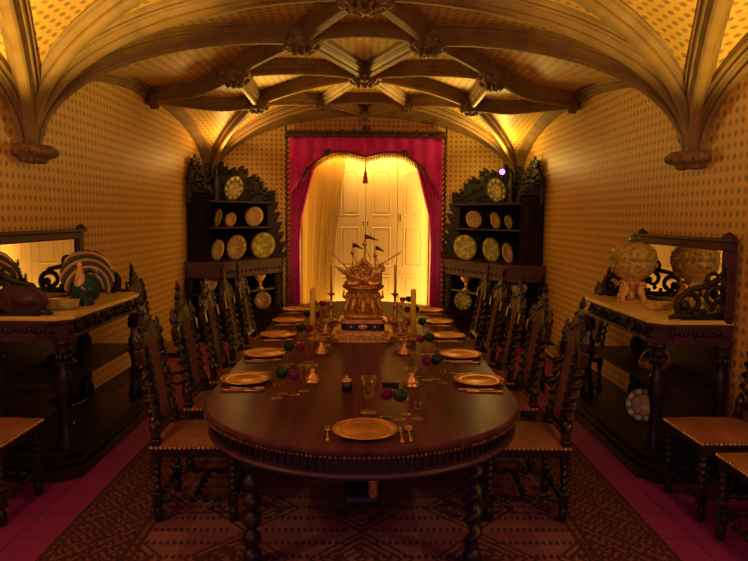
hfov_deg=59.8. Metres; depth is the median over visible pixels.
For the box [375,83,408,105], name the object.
arch
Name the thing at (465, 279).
cup
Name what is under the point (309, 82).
arch
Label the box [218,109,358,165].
arch
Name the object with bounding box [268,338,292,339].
spoon
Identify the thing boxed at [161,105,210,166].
arch
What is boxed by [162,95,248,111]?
arch
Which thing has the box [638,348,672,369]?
basket
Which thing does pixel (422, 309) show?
plate
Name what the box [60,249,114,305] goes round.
figurine
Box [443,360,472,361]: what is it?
fork
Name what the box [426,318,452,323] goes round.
plate
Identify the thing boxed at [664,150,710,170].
arch
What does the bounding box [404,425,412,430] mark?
bowl
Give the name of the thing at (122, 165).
wall
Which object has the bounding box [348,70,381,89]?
arch
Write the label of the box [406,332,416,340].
candlestick
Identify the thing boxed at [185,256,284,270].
countertop
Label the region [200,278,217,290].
plate
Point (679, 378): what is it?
shelf
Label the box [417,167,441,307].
drape
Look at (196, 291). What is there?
shelf
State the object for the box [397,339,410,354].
salt
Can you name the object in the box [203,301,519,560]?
dining table
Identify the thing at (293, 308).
plate
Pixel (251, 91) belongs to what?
arch
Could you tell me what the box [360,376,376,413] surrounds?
flute
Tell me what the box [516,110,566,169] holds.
arch
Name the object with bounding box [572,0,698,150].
arch
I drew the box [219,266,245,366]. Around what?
carved chair
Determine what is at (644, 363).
bowl
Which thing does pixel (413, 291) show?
candle
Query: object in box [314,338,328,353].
salt
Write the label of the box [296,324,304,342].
wine glass
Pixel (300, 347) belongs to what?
bowl
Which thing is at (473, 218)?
plate
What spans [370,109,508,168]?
arch
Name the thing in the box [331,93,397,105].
arch
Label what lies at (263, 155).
wall
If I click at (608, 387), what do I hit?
baseboard
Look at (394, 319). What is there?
candlestick
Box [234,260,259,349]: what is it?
carved chair
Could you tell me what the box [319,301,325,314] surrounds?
wine glass
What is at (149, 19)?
arch
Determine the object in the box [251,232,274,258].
plate
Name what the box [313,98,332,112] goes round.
arch
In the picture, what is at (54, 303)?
oval dish
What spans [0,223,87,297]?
mirror
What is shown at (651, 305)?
dish
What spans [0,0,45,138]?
arch
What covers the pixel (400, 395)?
bowl
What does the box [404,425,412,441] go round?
spoon
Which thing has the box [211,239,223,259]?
plate
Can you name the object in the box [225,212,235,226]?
plate
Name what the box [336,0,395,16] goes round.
arch
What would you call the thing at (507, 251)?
plate
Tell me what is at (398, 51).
arch
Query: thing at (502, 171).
spotlight
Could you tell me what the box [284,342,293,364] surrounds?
wine glass
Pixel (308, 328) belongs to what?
bowl
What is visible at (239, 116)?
arch
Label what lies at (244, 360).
table knife
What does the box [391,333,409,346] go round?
crystal bowl
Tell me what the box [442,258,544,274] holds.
countertop
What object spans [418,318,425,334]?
wine glass
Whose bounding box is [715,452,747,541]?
carved chair
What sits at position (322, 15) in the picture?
arch
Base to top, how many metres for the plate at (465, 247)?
0.364 m
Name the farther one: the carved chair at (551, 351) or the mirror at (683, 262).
the carved chair at (551, 351)
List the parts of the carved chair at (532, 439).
leg, seat rail, seat, nail trim, leg, post, frame, panel, leg, post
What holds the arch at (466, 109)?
attached to the ceiling
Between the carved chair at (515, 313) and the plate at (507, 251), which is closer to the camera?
the carved chair at (515, 313)
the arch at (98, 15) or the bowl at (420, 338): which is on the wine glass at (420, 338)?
the bowl at (420, 338)
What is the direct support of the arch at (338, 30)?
attached to the ceiling
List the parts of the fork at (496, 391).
handle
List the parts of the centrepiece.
shell dish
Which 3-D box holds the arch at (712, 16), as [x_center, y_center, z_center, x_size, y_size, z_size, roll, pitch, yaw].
[1.798,-1.346,3.359,0.179,1.027,2.904,3,6,21]
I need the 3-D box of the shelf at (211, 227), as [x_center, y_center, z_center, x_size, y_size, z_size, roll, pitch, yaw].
[-2.026,-0.767,9.370,0.992,0.022,1.230,0,6,-1]
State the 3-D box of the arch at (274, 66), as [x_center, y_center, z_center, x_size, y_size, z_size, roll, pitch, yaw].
[-0.752,-2.171,6.762,1.560,0.325,0.130,-3,7,-34]
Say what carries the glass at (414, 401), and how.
on the dining table
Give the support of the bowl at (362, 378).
on the flute at (362, 378)
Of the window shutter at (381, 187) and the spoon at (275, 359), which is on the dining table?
the spoon at (275, 359)
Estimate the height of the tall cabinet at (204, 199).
2.543 m
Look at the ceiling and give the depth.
5.61 m
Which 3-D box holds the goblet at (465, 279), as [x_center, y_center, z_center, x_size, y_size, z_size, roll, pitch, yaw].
[1.343,0.039,9.492,0.180,0.200,0.180,0,6,-1]
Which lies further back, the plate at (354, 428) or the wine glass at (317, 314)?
the wine glass at (317, 314)
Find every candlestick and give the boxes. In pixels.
[306,331,317,339]
[326,292,337,322]
[388,292,400,322]
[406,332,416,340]
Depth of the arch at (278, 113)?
9.26 m
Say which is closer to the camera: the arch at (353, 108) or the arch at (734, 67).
the arch at (734, 67)
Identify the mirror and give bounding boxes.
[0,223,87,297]
[636,228,739,323]
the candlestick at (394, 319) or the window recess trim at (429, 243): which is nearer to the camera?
the candlestick at (394, 319)
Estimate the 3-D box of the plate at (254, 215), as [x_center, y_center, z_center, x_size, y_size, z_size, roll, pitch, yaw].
[-1.737,-0.926,9.403,0.290,0.285,0.087,2,6,16]
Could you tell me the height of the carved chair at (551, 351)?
1.249 m
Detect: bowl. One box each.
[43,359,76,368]
[254,386,264,389]
[276,367,287,378]
[284,342,293,350]
[289,369,299,379]
[296,324,304,331]
[296,343,304,351]
[305,325,312,332]
[315,311,319,317]
[316,333,334,346]
[319,301,325,306]
[361,376,376,398]
[380,388,392,399]
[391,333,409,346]
[393,389,407,401]
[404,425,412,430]
[416,335,424,342]
[418,318,425,324]
[422,356,431,365]
[425,333,434,341]
[431,355,441,364]
[609,260,657,282]
[638,358,672,369]
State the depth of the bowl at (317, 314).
5.48 m
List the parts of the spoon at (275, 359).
handle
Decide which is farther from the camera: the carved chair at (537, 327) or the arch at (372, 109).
the arch at (372, 109)
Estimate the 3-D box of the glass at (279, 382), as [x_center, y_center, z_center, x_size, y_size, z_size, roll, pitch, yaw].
[-0.503,0.570,3.359,0.062,0.080,0.061,0,6,-1]
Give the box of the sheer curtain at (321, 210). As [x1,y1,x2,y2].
[302,152,345,303]
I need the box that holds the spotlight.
[499,168,505,200]
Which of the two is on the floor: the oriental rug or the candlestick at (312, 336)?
the oriental rug
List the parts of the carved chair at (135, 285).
post, panel, frame, post, seat, seat rail, leg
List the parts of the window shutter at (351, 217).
panel moulding, raised panel, raised panel, panel moulding, raised panel, panel moulding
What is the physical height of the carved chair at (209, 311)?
1.249 m
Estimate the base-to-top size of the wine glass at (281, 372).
0.139 m
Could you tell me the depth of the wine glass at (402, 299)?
6.53 m
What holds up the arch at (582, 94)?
attached to the ceiling
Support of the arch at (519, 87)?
attached to the ceiling
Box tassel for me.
[363,159,367,183]
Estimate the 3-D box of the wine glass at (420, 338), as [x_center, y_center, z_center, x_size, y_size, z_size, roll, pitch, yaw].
[0.320,0.442,4.460,0.062,0.133,0.061,0,6,-1]
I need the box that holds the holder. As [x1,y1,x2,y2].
[382,380,399,388]
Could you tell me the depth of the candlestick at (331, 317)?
5.81 m
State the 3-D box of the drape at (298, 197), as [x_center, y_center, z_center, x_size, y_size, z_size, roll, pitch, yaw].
[-1.032,-0.711,9.917,0.508,2.822,0.084,0,6,-1]
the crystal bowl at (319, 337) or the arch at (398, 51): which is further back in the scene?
the arch at (398, 51)
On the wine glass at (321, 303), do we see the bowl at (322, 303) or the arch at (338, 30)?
the bowl at (322, 303)
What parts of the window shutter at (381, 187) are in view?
raised panel, raised panel, panel moulding, panel moulding, raised panel, panel moulding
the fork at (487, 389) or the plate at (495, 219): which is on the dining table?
the fork at (487, 389)
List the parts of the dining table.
leg, bead moulding, leg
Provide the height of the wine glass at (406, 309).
0.133 m
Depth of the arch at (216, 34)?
5.02 m
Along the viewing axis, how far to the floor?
3.88 m
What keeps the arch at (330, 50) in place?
attached to the ceiling
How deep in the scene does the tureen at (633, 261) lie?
4.97 m
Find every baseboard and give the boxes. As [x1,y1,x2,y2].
[94,340,172,391]
[547,341,747,493]
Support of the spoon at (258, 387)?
on the dining table
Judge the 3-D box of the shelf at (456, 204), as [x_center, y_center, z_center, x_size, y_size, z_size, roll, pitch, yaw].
[1.732,-1.087,9.278,0.992,0.022,1.470,0,6,-1]
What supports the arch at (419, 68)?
attached to the ceiling
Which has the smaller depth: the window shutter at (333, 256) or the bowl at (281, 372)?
the bowl at (281, 372)
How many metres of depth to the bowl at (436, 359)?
3.75 m
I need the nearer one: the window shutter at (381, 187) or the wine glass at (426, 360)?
the wine glass at (426, 360)
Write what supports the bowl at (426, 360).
on the wine glass at (426, 360)
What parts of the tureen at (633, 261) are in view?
stem, lid knob, lid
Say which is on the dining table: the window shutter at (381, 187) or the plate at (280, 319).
the plate at (280, 319)
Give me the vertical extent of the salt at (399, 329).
0.100 m
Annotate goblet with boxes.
[254,274,265,288]
[460,276,471,289]
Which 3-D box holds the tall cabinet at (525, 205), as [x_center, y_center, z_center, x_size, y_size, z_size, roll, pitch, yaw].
[1.651,-0.462,9.253,1.285,2.543,1.727,0,6,-1]
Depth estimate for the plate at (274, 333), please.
5.14 m
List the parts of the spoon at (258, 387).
handle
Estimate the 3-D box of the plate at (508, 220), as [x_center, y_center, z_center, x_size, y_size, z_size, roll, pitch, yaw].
[1.857,-0.803,8.932,0.060,0.197,0.200,6,8,43]
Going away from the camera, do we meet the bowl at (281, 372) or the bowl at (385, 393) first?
the bowl at (385, 393)
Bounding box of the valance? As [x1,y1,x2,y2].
[289,137,442,196]
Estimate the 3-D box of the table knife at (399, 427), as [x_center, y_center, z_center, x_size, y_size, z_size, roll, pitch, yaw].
[0.117,0.662,2.810,0.017,0.016,0.220,0,6,-1]
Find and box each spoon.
[230,386,264,389]
[252,358,281,360]
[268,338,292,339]
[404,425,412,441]
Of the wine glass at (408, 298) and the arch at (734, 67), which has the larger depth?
the wine glass at (408, 298)
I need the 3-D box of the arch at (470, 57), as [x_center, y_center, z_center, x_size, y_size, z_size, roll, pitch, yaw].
[0.843,-2.084,6.027,0.152,0.324,1.083,6,8,43]
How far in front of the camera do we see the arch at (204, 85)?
6.73 m
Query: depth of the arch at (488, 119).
9.06 m
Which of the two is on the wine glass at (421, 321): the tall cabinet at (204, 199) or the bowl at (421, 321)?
the bowl at (421, 321)
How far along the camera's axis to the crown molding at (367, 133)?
9.71 m
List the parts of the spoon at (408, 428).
handle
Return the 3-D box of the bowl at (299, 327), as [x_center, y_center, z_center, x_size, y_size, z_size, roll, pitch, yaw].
[-0.546,0.354,4.830,0.068,0.057,0.067,0,6,-1]
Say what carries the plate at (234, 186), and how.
on the tall cabinet at (204, 199)
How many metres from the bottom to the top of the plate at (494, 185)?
0.344 m
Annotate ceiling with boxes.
[0,0,747,157]
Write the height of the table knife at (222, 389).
0.016 m
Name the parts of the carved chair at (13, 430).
leg, seat rail, seat, nail trim, leg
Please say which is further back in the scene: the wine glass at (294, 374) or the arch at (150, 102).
the arch at (150, 102)
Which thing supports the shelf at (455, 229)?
attached to the tall cabinet at (525, 205)
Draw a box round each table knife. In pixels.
[221,388,261,390]
[244,360,278,361]
[398,426,403,443]
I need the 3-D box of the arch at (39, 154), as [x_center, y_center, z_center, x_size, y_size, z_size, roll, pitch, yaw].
[-2.431,-0.891,4.597,0.385,0.125,0.395,0,6,-1]
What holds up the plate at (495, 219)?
on the tall cabinet at (525, 205)
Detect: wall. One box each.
[0,81,203,388]
[222,117,504,309]
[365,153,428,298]
[524,73,747,421]
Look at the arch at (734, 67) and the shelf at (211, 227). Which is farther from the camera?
the shelf at (211, 227)
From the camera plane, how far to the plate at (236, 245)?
9.10 m
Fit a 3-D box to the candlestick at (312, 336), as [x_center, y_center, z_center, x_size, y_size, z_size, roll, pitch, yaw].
[-0.470,0.420,4.988,0.104,0.060,0.102,0,6,-1]
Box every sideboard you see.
[0,223,147,482]
[574,228,739,483]
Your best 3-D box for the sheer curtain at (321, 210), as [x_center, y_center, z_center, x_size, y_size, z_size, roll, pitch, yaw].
[-0.773,-0.661,10.153,0.700,2.660,0.016,0,6,-1]
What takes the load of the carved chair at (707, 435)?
on the floor
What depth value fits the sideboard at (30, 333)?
4.46 m
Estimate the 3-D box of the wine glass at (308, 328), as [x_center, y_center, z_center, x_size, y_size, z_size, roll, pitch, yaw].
[-0.484,0.400,4.815,0.062,0.133,0.061,0,6,-1]
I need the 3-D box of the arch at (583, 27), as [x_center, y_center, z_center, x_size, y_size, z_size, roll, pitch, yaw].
[1.191,-1.524,4.592,2.512,1.246,0.213,0,6,-1]
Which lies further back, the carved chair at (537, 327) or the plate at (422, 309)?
the plate at (422, 309)
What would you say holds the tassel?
hanging from the valance
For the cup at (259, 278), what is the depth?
9.38 m
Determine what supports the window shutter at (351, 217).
attached to the window recess trim at (429, 243)
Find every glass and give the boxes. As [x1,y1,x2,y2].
[271,382,282,398]
[276,367,287,394]
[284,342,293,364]
[289,369,299,395]
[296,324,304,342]
[296,343,304,364]
[303,310,309,316]
[305,325,312,343]
[315,311,319,327]
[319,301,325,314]
[380,388,392,417]
[393,389,407,420]
[399,297,405,310]
[399,397,411,414]
[404,307,410,312]
[406,296,410,310]
[411,401,423,419]
[416,335,424,354]
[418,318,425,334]
[421,356,431,380]
[425,333,434,353]
[431,355,441,379]
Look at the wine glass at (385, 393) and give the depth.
3.04 m
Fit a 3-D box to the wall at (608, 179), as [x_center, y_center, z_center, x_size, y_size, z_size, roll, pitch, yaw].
[2.324,-0.295,4.756,0.001,3.100,10.650,0,6,-1]
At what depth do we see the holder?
3.56 m
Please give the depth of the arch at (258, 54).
6.01 m
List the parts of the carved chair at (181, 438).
post, leg, panel, frame, post, leg, nail trim, seat, seat rail, leg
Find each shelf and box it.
[4,343,131,389]
[192,284,275,295]
[209,200,272,203]
[210,226,272,228]
[450,286,537,299]
[454,228,520,231]
[455,203,520,205]
[591,346,713,392]
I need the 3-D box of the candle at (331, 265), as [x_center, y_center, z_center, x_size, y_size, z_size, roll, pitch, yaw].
[-0.381,-0.027,5.800,0.022,0.252,0.021,0,6,-1]
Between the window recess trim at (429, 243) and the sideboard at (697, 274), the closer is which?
the sideboard at (697, 274)
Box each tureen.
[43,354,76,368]
[609,233,658,302]
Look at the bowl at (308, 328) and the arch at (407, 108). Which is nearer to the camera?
the bowl at (308, 328)
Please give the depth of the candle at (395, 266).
5.80 m
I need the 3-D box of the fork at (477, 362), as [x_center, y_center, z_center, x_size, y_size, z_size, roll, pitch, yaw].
[0.590,0.529,4.210,0.195,0.016,0.022,1,6,2]
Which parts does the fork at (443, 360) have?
handle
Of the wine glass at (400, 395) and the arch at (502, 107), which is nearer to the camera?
the wine glass at (400, 395)
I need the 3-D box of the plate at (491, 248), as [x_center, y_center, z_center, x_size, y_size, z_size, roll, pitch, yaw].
[1.651,-0.430,9.103,0.340,0.334,0.102,-3,7,-35]
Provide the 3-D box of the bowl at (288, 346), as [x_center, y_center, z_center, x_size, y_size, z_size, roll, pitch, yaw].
[-0.540,0.422,4.133,0.068,0.057,0.067,0,6,-1]
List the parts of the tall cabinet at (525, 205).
post, post, post, panel, post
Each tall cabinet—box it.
[185,154,285,341]
[441,156,545,346]
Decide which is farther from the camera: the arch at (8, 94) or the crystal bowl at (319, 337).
the crystal bowl at (319, 337)
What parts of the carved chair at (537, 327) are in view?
leg, seat, post, seat rail, frame, panel, leg, post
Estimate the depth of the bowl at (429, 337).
4.45 m
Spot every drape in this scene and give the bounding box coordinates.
[290,163,314,306]
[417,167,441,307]
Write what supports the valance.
hanging from the wall at (263, 155)
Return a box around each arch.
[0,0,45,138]
[0,52,23,142]
[11,143,59,164]
[15,21,296,143]
[24,0,145,143]
[37,0,335,143]
[41,72,153,134]
[146,95,161,109]
[150,69,223,102]
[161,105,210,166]
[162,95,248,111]
[210,110,250,177]
[214,60,252,88]
[216,105,313,165]
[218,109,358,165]
[232,44,287,72]
[240,79,260,104]
[245,97,269,114]
[250,58,352,78]
[261,75,348,102]
[269,92,320,105]
[282,27,322,56]
[295,1,347,39]
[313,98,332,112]
[316,40,364,77]
[318,22,411,41]
[320,83,354,104]
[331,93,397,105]
[332,103,362,114]
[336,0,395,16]
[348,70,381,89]
[359,105,369,120]
[365,41,413,77]
[366,104,396,115]
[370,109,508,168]
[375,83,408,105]
[377,60,478,79]
[380,77,467,105]
[383,2,434,40]
[394,0,685,150]
[396,99,415,113]
[407,28,447,58]
[408,94,459,107]
[415,107,510,168]
[433,24,706,150]
[442,47,496,75]
[459,100,482,116]
[468,83,487,107]
[476,64,512,91]
[477,112,516,180]
[479,98,564,114]
[504,72,576,107]
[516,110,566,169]
[565,100,580,113]
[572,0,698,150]
[573,78,682,140]
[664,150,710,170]
[677,0,733,145]
[698,33,747,149]
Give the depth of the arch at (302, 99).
8.39 m
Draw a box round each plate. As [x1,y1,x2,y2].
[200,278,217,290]
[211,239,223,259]
[213,209,221,226]
[220,371,270,384]
[224,176,243,200]
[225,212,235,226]
[226,235,245,259]
[243,348,285,357]
[245,207,262,225]
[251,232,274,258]
[254,291,270,308]
[260,330,295,337]
[272,317,303,322]
[282,306,309,311]
[332,418,397,439]
[419,307,443,312]
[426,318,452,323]
[432,331,465,338]
[439,349,481,358]
[454,235,476,259]
[454,292,471,309]
[454,372,503,385]
[466,211,481,227]
[483,238,499,261]
[487,178,506,202]
[490,212,500,228]
[502,243,513,262]
[505,215,512,228]
[510,282,526,292]
[625,388,660,421]
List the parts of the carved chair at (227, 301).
post, panel, frame, post, seat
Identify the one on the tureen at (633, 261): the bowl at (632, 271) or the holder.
the bowl at (632, 271)
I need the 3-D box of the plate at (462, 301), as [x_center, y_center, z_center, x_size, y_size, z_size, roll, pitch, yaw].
[1.306,0.301,9.511,0.280,0.275,0.084,-1,6,-12]
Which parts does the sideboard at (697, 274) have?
gilt moulding, panel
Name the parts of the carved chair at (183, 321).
post, leg, panel, frame, seat rail, seat, post, leg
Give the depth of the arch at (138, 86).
6.34 m
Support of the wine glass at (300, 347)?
on the dining table
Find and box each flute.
[298,365,308,391]
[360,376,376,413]
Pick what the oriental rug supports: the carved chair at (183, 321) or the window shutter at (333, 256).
the carved chair at (183, 321)
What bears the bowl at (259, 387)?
on the spoon at (258, 387)
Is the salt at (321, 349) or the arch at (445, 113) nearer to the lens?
the salt at (321, 349)
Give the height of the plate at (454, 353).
0.024 m
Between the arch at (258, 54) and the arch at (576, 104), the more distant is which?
the arch at (576, 104)
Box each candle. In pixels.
[310,288,314,331]
[330,263,332,291]
[394,264,396,291]
[410,289,415,331]
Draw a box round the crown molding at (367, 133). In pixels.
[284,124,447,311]
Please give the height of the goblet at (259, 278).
0.200 m
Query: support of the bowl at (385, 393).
on the wine glass at (385, 393)
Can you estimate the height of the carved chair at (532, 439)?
1.249 m
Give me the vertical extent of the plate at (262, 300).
0.256 m
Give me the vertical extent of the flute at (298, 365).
0.140 m
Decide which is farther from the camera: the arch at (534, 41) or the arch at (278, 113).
the arch at (278, 113)
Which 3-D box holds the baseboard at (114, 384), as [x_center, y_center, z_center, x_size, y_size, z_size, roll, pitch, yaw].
[-2.476,1.143,4.822,0.025,0.140,10.650,0,6,-1]
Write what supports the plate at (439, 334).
on the dining table
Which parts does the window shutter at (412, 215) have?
raised panel, panel moulding, raised panel, panel moulding, panel moulding, raised panel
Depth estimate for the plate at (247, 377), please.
3.73 m
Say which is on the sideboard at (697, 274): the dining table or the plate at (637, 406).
the plate at (637, 406)
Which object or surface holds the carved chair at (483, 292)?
on the oriental rug
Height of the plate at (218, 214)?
0.246 m
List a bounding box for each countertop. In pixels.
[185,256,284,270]
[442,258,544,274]
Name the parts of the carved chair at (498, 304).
seat, post, frame, leg, panel, post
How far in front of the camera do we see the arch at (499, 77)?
6.29 m
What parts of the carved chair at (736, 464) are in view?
leg, nail trim, seat, seat rail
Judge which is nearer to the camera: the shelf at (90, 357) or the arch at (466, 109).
the shelf at (90, 357)
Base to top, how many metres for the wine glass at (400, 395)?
0.139 m
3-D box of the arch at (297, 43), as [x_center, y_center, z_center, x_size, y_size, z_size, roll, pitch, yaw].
[-0.628,-2.096,5.613,0.371,0.300,0.364,0,6,-1]
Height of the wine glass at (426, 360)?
0.133 m
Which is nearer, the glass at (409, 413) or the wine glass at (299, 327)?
the glass at (409, 413)
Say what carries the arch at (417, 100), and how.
attached to the ceiling
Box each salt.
[304,363,320,382]
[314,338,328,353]
[320,319,331,332]
[393,320,405,332]
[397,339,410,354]
[403,367,419,387]
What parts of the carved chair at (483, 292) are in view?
seat, post, frame, panel, post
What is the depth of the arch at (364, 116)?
9.64 m
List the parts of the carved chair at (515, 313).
seat, post, frame, leg, panel, post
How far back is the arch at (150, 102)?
7.13 m
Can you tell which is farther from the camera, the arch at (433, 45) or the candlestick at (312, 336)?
the arch at (433, 45)
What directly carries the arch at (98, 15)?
attached to the ceiling
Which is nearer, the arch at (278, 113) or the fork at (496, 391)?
the fork at (496, 391)
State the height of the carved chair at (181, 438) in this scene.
1.249 m
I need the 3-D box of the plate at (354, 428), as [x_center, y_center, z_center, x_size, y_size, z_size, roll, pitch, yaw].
[-0.040,0.653,2.837,0.286,0.024,0.286,0,6,-1]
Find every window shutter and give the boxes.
[329,256,333,301]
[334,153,365,300]
[366,154,397,301]
[396,156,427,305]
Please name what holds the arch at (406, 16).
attached to the ceiling
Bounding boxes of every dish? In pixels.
[47,298,79,309]
[642,300,673,309]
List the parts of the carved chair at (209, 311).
post, leg, panel, frame, post, seat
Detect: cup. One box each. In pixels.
[254,274,265,281]
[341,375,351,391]
[460,276,471,282]
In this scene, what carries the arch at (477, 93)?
attached to the ceiling
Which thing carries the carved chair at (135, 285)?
on the floor
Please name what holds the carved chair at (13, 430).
on the floor
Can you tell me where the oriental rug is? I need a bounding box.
[35,349,681,560]
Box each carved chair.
[0,417,43,526]
[125,262,196,396]
[132,293,246,522]
[169,281,212,471]
[198,272,232,389]
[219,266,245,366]
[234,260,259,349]
[465,262,490,351]
[466,283,552,471]
[477,297,590,522]
[480,268,507,368]
[492,275,526,389]
[539,267,614,393]
[663,351,747,522]
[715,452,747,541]
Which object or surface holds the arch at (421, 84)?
attached to the ceiling
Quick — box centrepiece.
[331,235,400,342]
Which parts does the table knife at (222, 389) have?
handle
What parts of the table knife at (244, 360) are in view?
handle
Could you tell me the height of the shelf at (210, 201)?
0.022 m
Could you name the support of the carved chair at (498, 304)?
on the oriental rug
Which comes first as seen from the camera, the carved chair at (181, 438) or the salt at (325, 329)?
the carved chair at (181, 438)
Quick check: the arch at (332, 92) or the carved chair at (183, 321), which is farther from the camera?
the arch at (332, 92)
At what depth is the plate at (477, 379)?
3.75 m
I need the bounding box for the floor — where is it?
[0,334,747,560]
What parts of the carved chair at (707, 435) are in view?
leg, leg, nail trim, seat, seat rail, leg, post, frame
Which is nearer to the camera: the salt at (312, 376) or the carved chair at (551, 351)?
the salt at (312, 376)
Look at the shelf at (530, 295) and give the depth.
9.34 m
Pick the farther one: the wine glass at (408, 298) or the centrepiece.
the wine glass at (408, 298)
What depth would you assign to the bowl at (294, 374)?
3.40 m
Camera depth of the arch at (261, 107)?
7.87 m
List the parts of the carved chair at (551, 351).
leg, leg, seat, seat rail, panel, leg, frame, post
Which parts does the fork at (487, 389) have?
handle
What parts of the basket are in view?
handle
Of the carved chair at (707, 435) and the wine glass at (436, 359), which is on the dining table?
the wine glass at (436, 359)
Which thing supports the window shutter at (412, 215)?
attached to the window recess trim at (429, 243)
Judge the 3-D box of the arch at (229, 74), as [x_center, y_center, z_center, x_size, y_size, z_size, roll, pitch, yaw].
[-1.371,-2.035,6.361,0.360,0.299,0.353,0,6,-1]
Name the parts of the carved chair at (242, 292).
post, panel, frame, post, seat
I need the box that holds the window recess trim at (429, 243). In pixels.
[300,227,430,305]
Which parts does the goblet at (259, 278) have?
stem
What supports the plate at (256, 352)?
on the dining table
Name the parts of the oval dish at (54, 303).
lid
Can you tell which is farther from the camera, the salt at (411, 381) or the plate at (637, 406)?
the plate at (637, 406)
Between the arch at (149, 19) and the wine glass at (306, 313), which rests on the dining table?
the wine glass at (306, 313)
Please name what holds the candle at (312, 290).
on the candlestick at (312, 336)
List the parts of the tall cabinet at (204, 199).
post, panel, post, post, post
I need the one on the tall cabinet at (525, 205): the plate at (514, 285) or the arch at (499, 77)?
the plate at (514, 285)
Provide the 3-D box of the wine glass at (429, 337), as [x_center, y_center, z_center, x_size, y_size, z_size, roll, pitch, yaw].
[0.383,0.438,4.481,0.068,0.139,0.067,0,6,-1]
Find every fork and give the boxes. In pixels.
[325,426,329,441]
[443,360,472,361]
[450,361,479,363]
[458,388,494,390]
[467,390,502,392]

